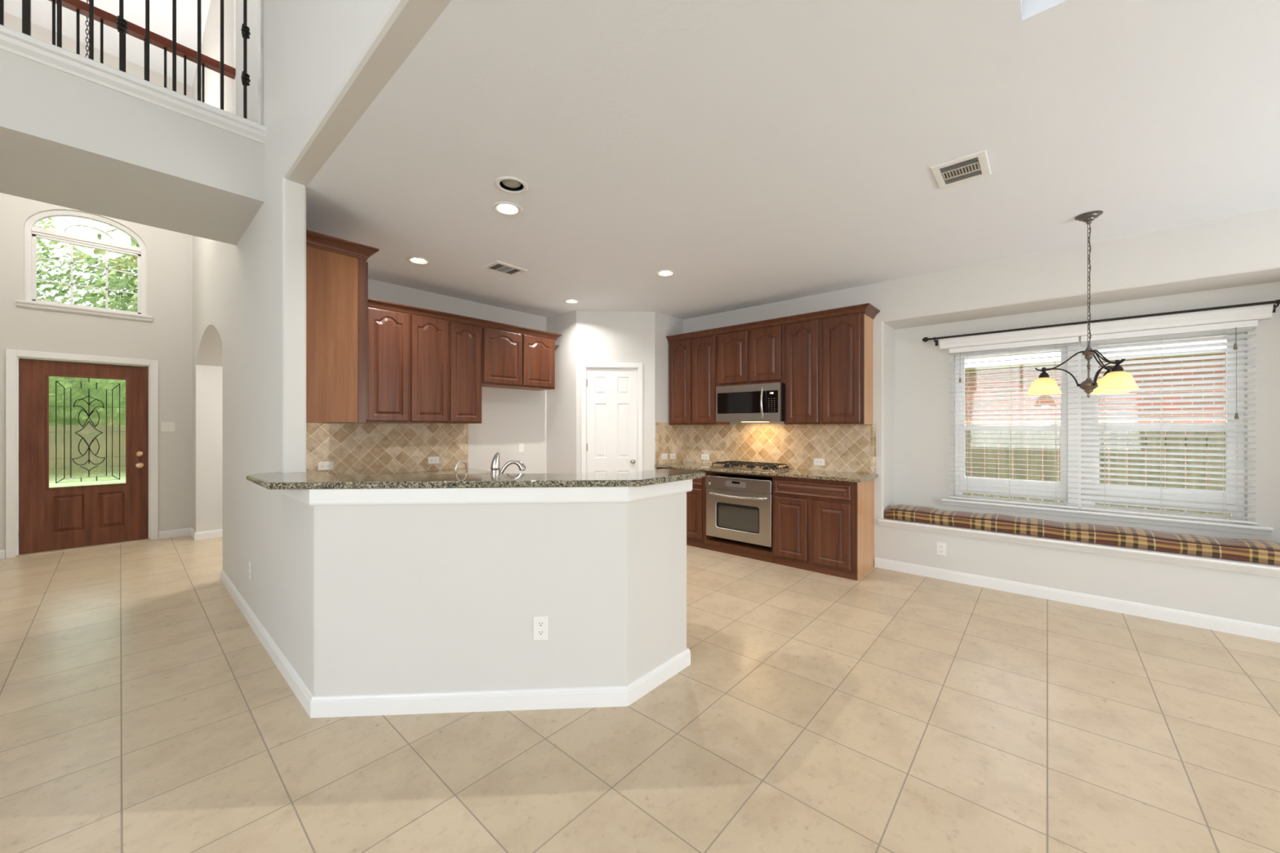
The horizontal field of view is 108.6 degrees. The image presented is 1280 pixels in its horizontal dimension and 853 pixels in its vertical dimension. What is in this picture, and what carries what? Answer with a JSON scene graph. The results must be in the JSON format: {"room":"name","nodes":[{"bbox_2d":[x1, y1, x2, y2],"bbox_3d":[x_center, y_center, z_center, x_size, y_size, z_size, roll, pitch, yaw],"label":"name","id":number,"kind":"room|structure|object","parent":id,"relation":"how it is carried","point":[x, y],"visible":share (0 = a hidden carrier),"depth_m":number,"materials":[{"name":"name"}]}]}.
{"room":"open-plan kitchen","nodes":[
{"label":"open-plan kitchen","id":0,"kind":"room"},
{"bbox_2d":[0,12,192,558],"bbox_3d":[-5.483,-1.445,5.989,0.150,5.600,4.900,0,0,42],"label":"wall","id":1,"kind":"structure","parent":0,"point":[167,340],"depth_m":5.45,"materials":[{"name":"paint"}]},
{"bbox_2d":[0,549,4,559],"bbox_3d":[-6.734,1.309,4.452,0.014,0.092,0.700,0,0,42],"label":"baseboard","id":2,"kind":"structure","parent":1,"relation":"attached to","point":[2,552],"depth_m":4.70,"materials":[{"name":"white paint"}]},
{"bbox_2d":[5,349,158,558],"bbox_3d":[-6.186,0.281,5.160,0.176,2.147,1.082,0,0,42],"label":"door","id":3,"kind":"structure","parent":1,"relation":"in","point":[41,519],"depth_m":5.07,"materials":[{"name":"brown wood"}]},
{"bbox_2d":[15,209,152,322],"bbox_3d":[-6.157,-1.812,5.148,0.154,1.145,0.967,0,0,42],"label":"window","id":4,"kind":"structure","parent":1,"relation":"in","point":[32,233],"depth_m":5.11,"materials":[{"name":"white paint"}]},
{"bbox_2d":[160,422,174,431],"bbox_3d":[-5.730,0.005,5.589,0.010,0.115,0.118,0,0,42],"label":"light switch","id":5,"kind":"object","parent":1,"relation":"attached to","point":[165,426],"visible":1,"depth_m":5.59,"materials":[{"name":"white plastic"}]},
{"bbox_2d":[158,527,222,540],"bbox_3d":[-5.352,1.309,5.711,0.414,0.092,0.842,0,0,42],"label":"baseboard","id":6,"kind":"structure","parent":1,"relation":"attached to","point":[184,531],"depth_m":5.59,"materials":[{"name":"white paint"}]},
{"bbox_2d":[4,0,210,86],"bbox_3d":[-2.260,-4.305,0.465,12.200,0.120,6.900,0,0,42],"label":"wall","id":7,"kind":"structure","parent":0,"point":[134,11],"depth_m":4.85,"materials":[{"name":"paint"}]},
{"bbox_2d":[84,0,88,57],"bbox_3d":[-4.866,-3.195,4.054,0.760,2.100,0.789,0,0,42],"label":"chandelier","id":8,"kind":"object","parent":7,"relation":"hanging from","point":[86,20],"visible":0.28,"depth_m":4.03,"materials":[{"name":"brown metal"}]},
{"bbox_2d":[0,48,264,244],"bbox_3d":[-4.441,-1.597,1.327,1.050,0.375,5.100,0,0,42],"label":"wall","id":9,"kind":"structure","parent":0,"point":[68,140],"depth_m":2.58,"materials":[{"name":"paint"}]},
{"bbox_2d":[0,24,266,144],"bbox_3d":[-4.063,-1.810,0.992,0.200,0.080,5.100,0,0,42],"label":"trim","id":10,"kind":"structure","parent":9,"relation":"on","point":[14,42],"depth_m":2.42,"materials":[{"name":"white paint"}]},
{"bbox_2d":[0,0,250,119],"bbox_3d":[-3.026,-2.342,2.111,0.068,0.985,2.048,0,0,42],"label":"stair railing","id":11,"kind":"object","parent":10,"relation":"on","point":[122,26],"visible":0.93,"depth_m":2.50,"materials":[{"name":"brown metal"}]},
{"bbox_3d":[-3.800,-1.816,2.776,0.150,0.059,2.080,0,0,42],"label":"trim","id":12,"kind":"structure","parent":9,"relation":"on","visible":0},
{"bbox_2d":[48,0,235,102],"bbox_3d":[-3.801,-2.304,2.796,0.072,0.917,2.048,0,0,42],"label":"stair railing","id":13,"kind":"object","parent":12,"relation":"on","point":[79,6],"visible":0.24,"depth_m":3.17,"materials":[{"name":"brown metal"}]},
{"bbox_2d":[192,0,451,652],"bbox_3d":[-0.880,-1.445,1.948,12.100,5.600,0.550,0,0,42],"label":"wall","id":14,"kind":"structure","parent":0,"point":[249,323],"depth_m":2.74,"materials":[{"name":"paint"}]},
{"bbox_2d":[234,0,262,124],"bbox_3d":[-2.732,-2.880,3.295,1.030,2.190,0.136,0,0,42],"label":"trim","id":15,"kind":"structure","parent":14,"relation":"attached to","point":[255,7],"depth_m":3.56,"materials":[{"name":"white paint"}]},
{"bbox_2d":[248,561,251,580],"bbox_3d":[-2.697,1.000,3.184,0.073,0.115,0.008,0,0,42],"label":"electrical outlet","id":16,"kind":"object","parent":14,"relation":"attached to","point":[250,563],"visible":1,"depth_m":3.17,"materials":[{"name":"white plastic"}]},
{"bbox_2d":[306,245,368,423],"bbox_3d":[-2.177,-0.554,3.120,0.804,1.064,0.360,0,0,42],"label":"upper cabinet","id":17,"kind":"object","parent":14,"relation":"attached to","point":[337,284],"visible":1,"depth_m":2.85,"materials":[{"name":"brown wood"}]},
{"bbox_2d":[306,229,378,261],"bbox_3d":[-2.140,-1.112,3.112,0.850,0.074,0.398,0,0,42],"label":"crown molding","id":18,"kind":"structure","parent":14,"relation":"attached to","point":[313,239],"depth_m":2.83,"materials":[{"name":"brown wood"}]},
{"bbox_2d":[368,278,546,474],"bbox_3d":[-2.172,-0.013,4.803,0.120,2.735,2.888,0,0,42],"label":"wall","id":19,"kind":"structure","parent":0,"point":[510,417],"depth_m":5.34,"materials":[{"name":"paint"}]},
{"bbox_2d":[365,306,408,423],"bbox_3d":[-2.378,-0.540,4.214,0.350,1.020,0.388,0,0,42],"label":"upper cabinet","id":20,"kind":"object","parent":19,"relation":"attached to","point":[388,331],"visible":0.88,"depth_m":4.11,"materials":[{"name":"brown wood"}]},
{"bbox_2d":[306,422,468,475],"bbox_3d":[-2.479,0.206,4.355,0.012,0.498,1.811,0,0,42],"label":"tile backsplash","id":21,"kind":"structure","parent":19,"relation":"attached to","point":[353,448],"depth_m":4.40,"materials":[{"name":"tile"}]},
{"bbox_2d":[317,461,333,470],"bbox_3d":[-2.754,0.347,4.032,0.008,0.073,0.115,0,0,42],"label":"electrical outlet","id":22,"kind":"object","parent":21,"relation":"attached to","point":[321,465],"visible":1,"depth_m":4.03,"materials":[{"name":"white plastic"}]},
{"bbox_2d":[427,456,439,464],"bbox_3d":[-2.126,0.349,4.742,0.008,0.073,0.115,0,0,42],"label":"electrical outlet","id":23,"kind":"object","parent":21,"relation":"attached to","point":[435,460],"visible":1,"depth_m":4.74,"materials":[{"name":"white plastic"}]},
{"bbox_2d":[400,315,481,423],"bbox_3d":[-2.007,-0.540,4.633,0.350,1.020,0.728,0,0,42],"label":"upper cabinet","id":24,"kind":"object","parent":19,"relation":"attached to","point":[445,357],"visible":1,"depth_m":4.49,"materials":[{"name":"brown wood"}]},
{"bbox_2d":[368,297,561,340],"bbox_3d":[-1.786,-1.065,4.853,0.388,0.074,2.129,0,0,42],"label":"crown molding","id":25,"kind":"structure","parent":19,"relation":"attached to","point":[372,303],"depth_m":4.56,"materials":[{"name":"brown wood"}]},
{"bbox_2d":[481,327,555,391],"bbox_3d":[-1.450,-0.748,5.262,0.350,0.605,0.951,0,0,42],"label":"upper cabinet","id":26,"kind":"object","parent":19,"relation":"attached to","point":[509,360],"visible":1,"depth_m":5.11,"materials":[{"name":"brown wood"}]},
{"bbox_2d":[518,443,524,453],"bbox_3d":[-1.429,0.261,5.546,0.007,0.115,0.073,0,0,42],"label":"light switch","id":27,"kind":"object","parent":19,"relation":"attached to","point":[521,446],"visible":1,"depth_m":5.54,"materials":[{"name":"white plastic"}]},
{"bbox_2d":[282,492,686,696],"bbox_3d":[-0.858,0.824,2.424,2.256,1.063,0.505,0,0,-2],"label":"wall","id":28,"kind":"structure","parent":0,"point":[412,598],"depth_m":2.21,"materials":[{"name":"paint"}]},
{"bbox_2d":[220,568,690,718],"bbox_3d":[-1.877,1.309,2.847,4.239,0.092,1.110,0,0,19],"label":"baseboard","id":29,"kind":"structure","parent":28,"relation":"attached to","point":[355,705],"depth_m":2.20,"materials":[{"name":"white paint"}]},
{"bbox_2d":[245,468,706,489],"bbox_3d":[-0.870,0.276,2.468,2.498,0.033,0.675,0,0,-1],"label":"countertop","id":30,"kind":"structure","parent":28,"relation":"on","point":[309,479],"depth_m":2.22,"materials":[{"name":"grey stone"}]},
{"bbox_2d":[275,479,692,506],"bbox_3d":[-0.880,0.331,2.384,2.362,0.078,0.487,0,0,-1],"label":"trim","id":31,"kind":"structure","parent":28,"relation":"attached to","point":[402,496],"depth_m":2.19,"materials":[{"name":"white paint"}]},
{"bbox_2d":[533,616,548,639],"bbox_3d":[-0.476,0.970,2.213,0.073,0.115,0.008,0,0,-3],"label":"electrical outlet","id":32,"kind":"object","parent":28,"relation":"attached to","point":[540,624],"visible":1,"depth_m":2.21,"materials":[{"name":"white plastic"}]},
{"bbox_2d":[537,621,544,626],"bbox_3d":[-0.476,0.950,2.210,0.034,0.027,0.001,0,0,-3],"label":"socket","id":33,"kind":"object","parent":32,"relation":"attached to","point":[540,624],"depth_m":2.21,"materials":[{"name":"grey plastic"}]},
{"bbox_2d":[537,630,544,635],"bbox_3d":[-0.476,0.991,2.210,0.034,0.027,0.001,0,0,-3],"label":"socket","id":34,"kind":"object","parent":32,"relation":"attached to","point":[540,633],"depth_m":2.21,"materials":[{"name":"grey plastic"}]},
{"bbox_2d":[546,311,683,473],"bbox_3d":[-0.294,-0.013,5.744,1.761,2.735,0.469,0,0,-4],"label":"wall","id":35,"kind":"structure","parent":0,"point":[587,336],"depth_m":5.54,"materials":[{"name":"paint"}]},
{"bbox_2d":[581,362,642,473],"bbox_3d":[-0.335,0.297,5.533,0.732,2.115,0.139,0,0,-3],"label":"door","id":36,"kind":"structure","parent":35,"relation":"in","point":[611,393],"depth_m":5.52,"materials":[{"name":"white paint"}]},
{"bbox_2d":[655,422,683,464],"bbox_3d":[0.372,0.202,5.740,0.012,0.504,0.545,0,0,43],"label":"tile backsplash","id":37,"kind":"structure","parent":35,"relation":"attached to","point":[668,437],"depth_m":5.72,"materials":[{"name":"tile"}]},
{"bbox_2d":[661,453,667,459],"bbox_3d":[0.301,0.370,5.650,0.007,0.073,0.115,0,0,42],"label":"light switch","id":38,"kind":"object","parent":37,"relation":"attached to","point":[664,456],"visible":1,"depth_m":5.65,"materials":[{"name":"white plastic"}]},
{"bbox_2d":[670,453,675,459],"bbox_3d":[0.413,0.375,5.771,0.008,0.073,0.115,0,0,42],"label":"electrical outlet","id":39,"kind":"object","parent":37,"relation":"attached to","point":[673,455],"visible":1,"depth_m":5.77,"materials":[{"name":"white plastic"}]},
{"bbox_2d":[0,535,1279,852],"bbox_3d":[-1.218,1.415,1.679,12.250,0.120,10.100,0,0,42],"label":"floor","id":40,"kind":"structure","parent":0,"point":[142,710],"depth_m":1.97,"materials":[{"name":"tile"}]},
{"bbox_2d":[657,466,704,548],"bbox_3d":[0.630,0.922,5.518,0.682,0.866,0.556,0,0,42],"label":"base cabinet","id":41,"kind":"object","parent":40,"relation":"on","point":[695,498],"visible":0.18,"depth_m":5.16,"materials":[{"name":"brown wood"}]},
{"bbox_2d":[704,471,773,563],"bbox_3d":[1.193,0.922,5.030,0.801,0.866,0.542,0,0,42],"label":"base cabinet","id":42,"kind":"object","parent":40,"relation":"on","point":[761,553],"visible":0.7,"depth_m":4.86,"materials":[{"name":"brown wood"}]},
{"bbox_2d":[706,473,772,546],"bbox_3d":[1.128,0.870,4.947,0.768,0.660,0.477,0,0,42],"label":"oven","id":43,"kind":"object","parent":42,"relation":"in","point":[739,508],"visible":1,"depth_m":4.79,"materials":[{"name":"silver metal"}]},
{"bbox_2d":[773,475,874,580],"bbox_3d":[1.784,0.922,4.497,0.785,0.866,0.556,0,0,42],"label":"base cabinet","id":44,"kind":"object","parent":40,"relation":"on","point":[824,526],"visible":0.97,"depth_m":4.25,"materials":[{"name":"brown wood"}]},
{"bbox_2d":[654,462,878,482],"bbox_3d":[1.230,0.471,4.973,2.320,0.032,0.578,0,0,42],"label":"countertop","id":45,"kind":"structure","parent":44,"relation":"on","point":[794,473],"depth_m":4.57,"materials":[{"name":"beige stone"}]},
{"bbox_2d":[710,460,792,471],"bbox_3d":[1.204,0.426,5.011,0.760,0.057,0.450,0,0,42],"label":"gas cooktop","id":46,"kind":"object","parent":45,"relation":"in","point":[744,465],"visible":1,"depth_m":4.94,"materials":[{"name":"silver metal"}]},
{"bbox_3d":[-1.428,0.922,3.238,3.050,0.866,1.524,0,0,42],"label":"cabinet","id":47,"kind":"object","parent":40,"relation":"on","visible":0},
{"bbox_2d":[386,467,490,474],"bbox_3d":[-1.331,0.471,3.336,3.080,0.032,1.808,0,0,42],"label":"countertop","id":48,"kind":"structure","parent":47,"relation":"on","point":[459,471],"depth_m":4.57,"materials":[{"name":"beige stone"}]},
{"bbox_2d":[454,459,467,474],"bbox_3d":[-1.049,0.326,2.688,0.084,0.259,0.031,0,0,-31],"label":"tap","id":49,"kind":"object","parent":48,"relation":"on","point":[460,460],"visible":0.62,"depth_m":2.69,"materials":[{"name":"silver metal"}]},
{"bbox_2d":[490,452,525,473],"bbox_3d":[-0.776,0.303,2.698,0.209,0.305,0.072,0,0,-10],"label":"kitchen faucet","id":50,"kind":"object","parent":48,"relation":"on","point":[495,466],"visible":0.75,"depth_m":2.68,"materials":[{"name":"silver metal"}]},
{"bbox_2d":[306,0,1279,319],"bbox_3d":[1.712,-1.555,2.499,8.950,0.350,4.588,0,0,42],"label":"ceiling","id":51,"kind":"structure","parent":0,"point":[756,153],"depth_m":2.21,"materials":[{"name":"paint"}]},
{"bbox_2d":[406,256,431,265],"bbox_3d":[-1.841,-1.423,3.831,0.186,0.099,0.186,0,0,42],"label":"recessed light","id":52,"kind":"object","parent":51,"relation":"in","point":[414,260],"visible":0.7,"depth_m":3.86,"materials":[{"name":"white paint"}]},
{"bbox_2d":[481,260,527,276],"bbox_3d":[-1.180,-1.375,4.024,0.242,0.009,0.305,0,0,42],"label":"ceiling vent","id":53,"kind":"object","parent":51,"relation":"in","point":[497,266],"visible":1,"depth_m":4.01,"materials":[{"name":"white metal"}]},
{"bbox_2d":[492,201,522,216],"bbox_3d":[-0.840,-1.423,2.918,0.186,0.099,0.186,0,0,42],"label":"recessed light","id":54,"kind":"object","parent":51,"relation":"in","point":[505,208],"visible":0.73,"depth_m":2.94,"materials":[{"name":"white paint"}]},
{"bbox_2d":[494,176,528,194],"bbox_3d":[-0.734,-1.397,2.633,0.186,0.049,0.186,0,0,42],"label":"recessed light","id":55,"kind":"object","parent":51,"relation":"in","point":[509,184],"visible":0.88,"depth_m":2.64,"materials":[{"name":"white paint"}]},
{"bbox_2d":[563,298,580,303],"bbox_3d":[-0.751,-1.423,5.075,0.186,0.099,0.186,0,0,42],"label":"recessed light","id":56,"kind":"object","parent":51,"relation":"in","point":[568,300],"visible":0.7,"depth_m":5.11,"materials":[{"name":"white paint"}]},
{"bbox_2d":[655,269,675,276],"bbox_3d":[0.230,-1.423,4.143,0.186,0.099,0.186,0,0,42],"label":"recessed light","id":57,"kind":"object","parent":51,"relation":"in","point":[664,273],"visible":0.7,"depth_m":4.18,"materials":[{"name":"white paint"}]},
{"bbox_2d":[929,149,991,189],"bbox_3d":[1.728,-1.375,2.479,0.242,0.009,0.293,0,0,42],"label":"ceiling vent","id":58,"kind":"object","parent":51,"relation":"in","point":[976,165],"visible":1,"depth_m":2.46,"materials":[{"name":"white metal"}]},
{"bbox_2d":[1026,210,1140,397],"bbox_3d":[2.950,-0.785,2.969,0.563,1.190,0.546,0,0,0],"label":"pendant chandelier","id":59,"kind":"object","parent":51,"relation":"hanging from","point":[1115,380],"visible":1,"depth_m":3.00,"materials":[{"name":"beige glass"}]},
{"bbox_2d":[683,206,1279,627],"bbox_3d":[3.117,-0.013,4.086,8.950,2.735,0.591,0,0,42],"label":"wall","id":60,"kind":"structure","parent":0,"point":[1233,260],"depth_m":3.66,"materials":[{"name":"paint"}]},
{"bbox_2d":[669,335,729,424],"bbox_3d":[0.711,-0.537,5.604,0.687,1.035,0.322,0,0,42],"label":"upper cabinet","id":61,"kind":"object","parent":60,"relation":"attached to","point":[692,362],"visible":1,"depth_m":5.49,"materials":[{"name":"brown wood"}]},
{"bbox_2d":[716,324,783,386],"bbox_3d":[1.271,-0.750,5.108,0.807,0.610,0.322,0,0,42],"label":"upper cabinet","id":62,"kind":"object","parent":60,"relation":"attached to","point":[755,356],"visible":0.88,"depth_m":4.97,"materials":[{"name":"brown wood"}]},
{"bbox_2d":[715,382,785,422],"bbox_3d":[1.250,-0.244,5.022,0.755,0.396,0.478,0,0,42],"label":"microwave","id":63,"kind":"object","parent":62,"relation":"attached to","point":[758,402],"visible":0.99,"depth_m":4.84,"materials":[{"name":"silver metal"}]},
{"bbox_2d":[683,423,875,473],"bbox_3d":[1.414,0.213,5.190,2.293,0.484,0.012,0,0,42],"label":"tile backsplash","id":64,"kind":"structure","parent":60,"relation":"attached to","point":[842,447],"depth_m":5.01,"materials":[{"name":"tile"}]},
{"bbox_2d":[701,453,709,460],"bbox_3d":[0.810,0.381,5.714,0.115,0.073,0.008,0,0,42],"label":"electrical outlet","id":65,"kind":"object","parent":64,"relation":"attached to","point":[704,456],"visible":1,"depth_m":5.71,"materials":[{"name":"white plastic"}]},
{"bbox_2d":[813,458,824,466],"bbox_3d":[1.861,0.371,4.783,0.115,0.073,0.008,0,0,42],"label":"electrical outlet","id":66,"kind":"object","parent":64,"relation":"attached to","point":[820,462],"visible":1,"depth_m":4.78,"materials":[{"name":"white plastic"}]},
{"bbox_2d":[783,312,873,424],"bbox_3d":[1.861,-0.537,4.586,0.767,1.035,0.322,0,0,42],"label":"upper cabinet","id":67,"kind":"object","parent":60,"relation":"attached to","point":[828,362],"visible":1,"depth_m":4.42,"materials":[{"name":"brown wood"}]},
{"bbox_2d":[666,302,879,342],"bbox_3d":[1.311,-1.074,5.047,2.322,0.074,0.360,0,0,42],"label":"crown molding","id":68,"kind":"structure","parent":67,"relation":"attached to","point":[868,308],"depth_m":4.70,"materials":[{"name":"brown wood"}]},
{"bbox_2d":[936,542,946,555],"bbox_3d":[2.671,1.087,4.081,0.073,0.115,0.008,0,0,42],"label":"electrical outlet","id":69,"kind":"object","parent":60,"relation":"attached to","point":[940,547],"visible":1,"depth_m":4.08,"materials":[{"name":"white plastic"}]},
{"bbox_2d":[875,557,1279,642],"bbox_3d":[4.228,1.309,2.698,5.245,0.092,0.014,0,0,42],"label":"baseboard","id":70,"kind":"structure","parent":60,"relation":"attached to","point":[1264,632],"depth_m":3.42,"materials":[{"name":"white paint"}]},
{"bbox_2d":[878,517,1279,577],"bbox_3d":[3.476,0.914,3.644,2.785,0.066,0.505,0,0,42],"label":"trim","id":71,"kind":"structure","parent":60,"relation":"attached to","point":[1255,568],"depth_m":3.40,"materials":[{"name":"white paint"}]},
{"bbox_2d":[884,504,1279,565],"bbox_3d":[3.448,0.820,3.623,2.680,0.119,0.348,0,0,42],"label":"seat cushion","id":72,"kind":"object","parent":71,"relation":"on","point":[1256,551],"visible":1,"depth_m":3.44,"materials":[{"name":"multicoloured fabric"}]},
{"bbox_2d":[922,299,1279,346],"bbox_3d":[3.637,-0.825,3.747,2.306,0.079,0.139,0,0,42],"label":"curtain rod","id":73,"kind":"object","parent":60,"relation":"attached to","point":[1277,301],"visible":0.96,"depth_m":3.59,"materials":[{"name":"brown metal"}]},
{"bbox_2d":[939,303,1273,350],"bbox_3d":[3.615,-0.789,3.801,1.925,0.092,0.086,0,0,42],"label":"valance","id":74,"kind":"object","parent":60,"relation":"attached to","point":[1263,312],"visible":1,"depth_m":3.62,"materials":[{"name":"white paint"}]},
{"bbox_2d":[941,332,1273,535],"bbox_3d":[3.671,0.006,3.848,1.915,1.502,0.193,0,0,42],"label":"window","id":75,"kind":"structure","parent":60,"relation":"in","point":[1229,526],"depth_m":3.85,"materials":[{"name":"white paint"}]},
{"bbox_2d":[959,490,1066,504],"bbox_3d":[3.369,0.647,4.190,0.761,0.065,0.030,0,0,42],"label":"sash","id":76,"kind":"object","parent":75,"relation":"attached to","point":[960,491],"depth_m":4.13,"materials":[{"name":"white paint"}]},
{"bbox_2d":[949,336,1079,508],"bbox_3d":[3.287,-0.030,4.096,0.893,1.420,0.072,0,0,42],"label":"window blind","id":77,"kind":"object","parent":75,"relation":"attached to","point":[1068,340],"visible":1,"depth_m":4.05,"materials":[{"name":"white paint"}]},
{"bbox_2d":[1092,501,1236,515],"bbox_3d":[4.047,0.647,3.591,0.749,0.065,0.030,0,0,42],"label":"sash","id":78,"kind":"object","parent":75,"relation":"attached to","point":[1233,513],"depth_m":3.54,"materials":[{"name":"white paint"}]},
{"bbox_2d":[1080,320,1257,524],"bbox_3d":[3.963,-0.030,3.498,0.887,1.420,0.072,0,0,42],"label":"window blind","id":79,"kind":"object","parent":75,"relation":"attached to","point":[1235,327],"visible":0.99,"depth_m":3.45,"materials":[{"name":"white paint"}]},
{"label":"outside","id":80,"kind":"structure","parent":0,"visible":0},
{"bbox_2d":[48,461,125,488],"bbox_3d":[-32.001,1.755,15.266,51.840,0.100,30.440,0,0,42],"label":"yard","id":81,"kind":"structure","parent":80,"point":[113,477],"depth_m":14.53,"materials":[{"name":"green plant"}]},
{"bbox_2d":[34,217,79,302],"bbox_3d":[-13.612,-2.081,7.229,6.042,7.581,6.027,0,0,10],"label":"leafy tree","id":82,"kind":"object","parent":81,"relation":"on","point":[47,254],"visible":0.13,"depth_m":9.11,"materials":[{"name":"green plant"}]},
{"bbox_2d":[48,479,125,487],"bbox_3d":[-22.669,1.694,6.979,1.200,0.019,30.400,0,0,42],"label":"sidewalk","id":83,"kind":"structure","parent":81,"relation":"on","point":[113,481],"depth_m":13.74,"materials":[{"name":"grey concrete"}]},
{"bbox_2d":[48,425,125,480],"bbox_3d":[-19.607,0.830,13.350,0.060,1.750,18.000,0,0,42],"label":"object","id":84,"kind":"object","parent":81,"relation":"on","point":[94,473],"visible":0.14,"depth_m":14.99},
{"bbox_2d":[48,376,125,472],"bbox_3d":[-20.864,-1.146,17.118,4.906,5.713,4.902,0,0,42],"label":"leafy tree","id":85,"kind":"object","parent":81,"relation":"on","point":[78,393],"visible":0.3,"depth_m":16.58,"materials":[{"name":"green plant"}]},
{"bbox_2d":[62,217,139,390],"bbox_3d":[-8.233,-1.992,9.406,4.432,7.402,4.446,0,0,34],"label":"leafy tree","id":86,"kind":"object","parent":81,"relation":"on","point":[123,300],"visible":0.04,"depth_m":7.69,"materials":[{"name":"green plant"}]},
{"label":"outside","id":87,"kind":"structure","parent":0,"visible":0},
{"bbox_3d":[11.172,1.755,11.112,30.000,0.100,20.550,0,0,42],"label":"yard","id":88,"kind":"structure","parent":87,"visible":0},
{"bbox_2d":[964,335,1228,515],"bbox_3d":[10.028,-0.745,9.820,27.200,4.900,7.200,0,0,42],"label":"brick house","id":89,"kind":"structure","parent":88,"relation":"on","point":[1001,418],"depth_m":8.13,"materials":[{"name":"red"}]},
{"bbox_2d":[962,425,1231,515],"bbox_3d":[5.443,0.828,5.168,11.100,1.695,0.064,0,0,42],"label":"wooden fence","id":90,"kind":"object","parent":88,"relation":"on","point":[1003,437],"visible":0.05,"depth_m":5.27,"materials":[{"name":"beige wood"}]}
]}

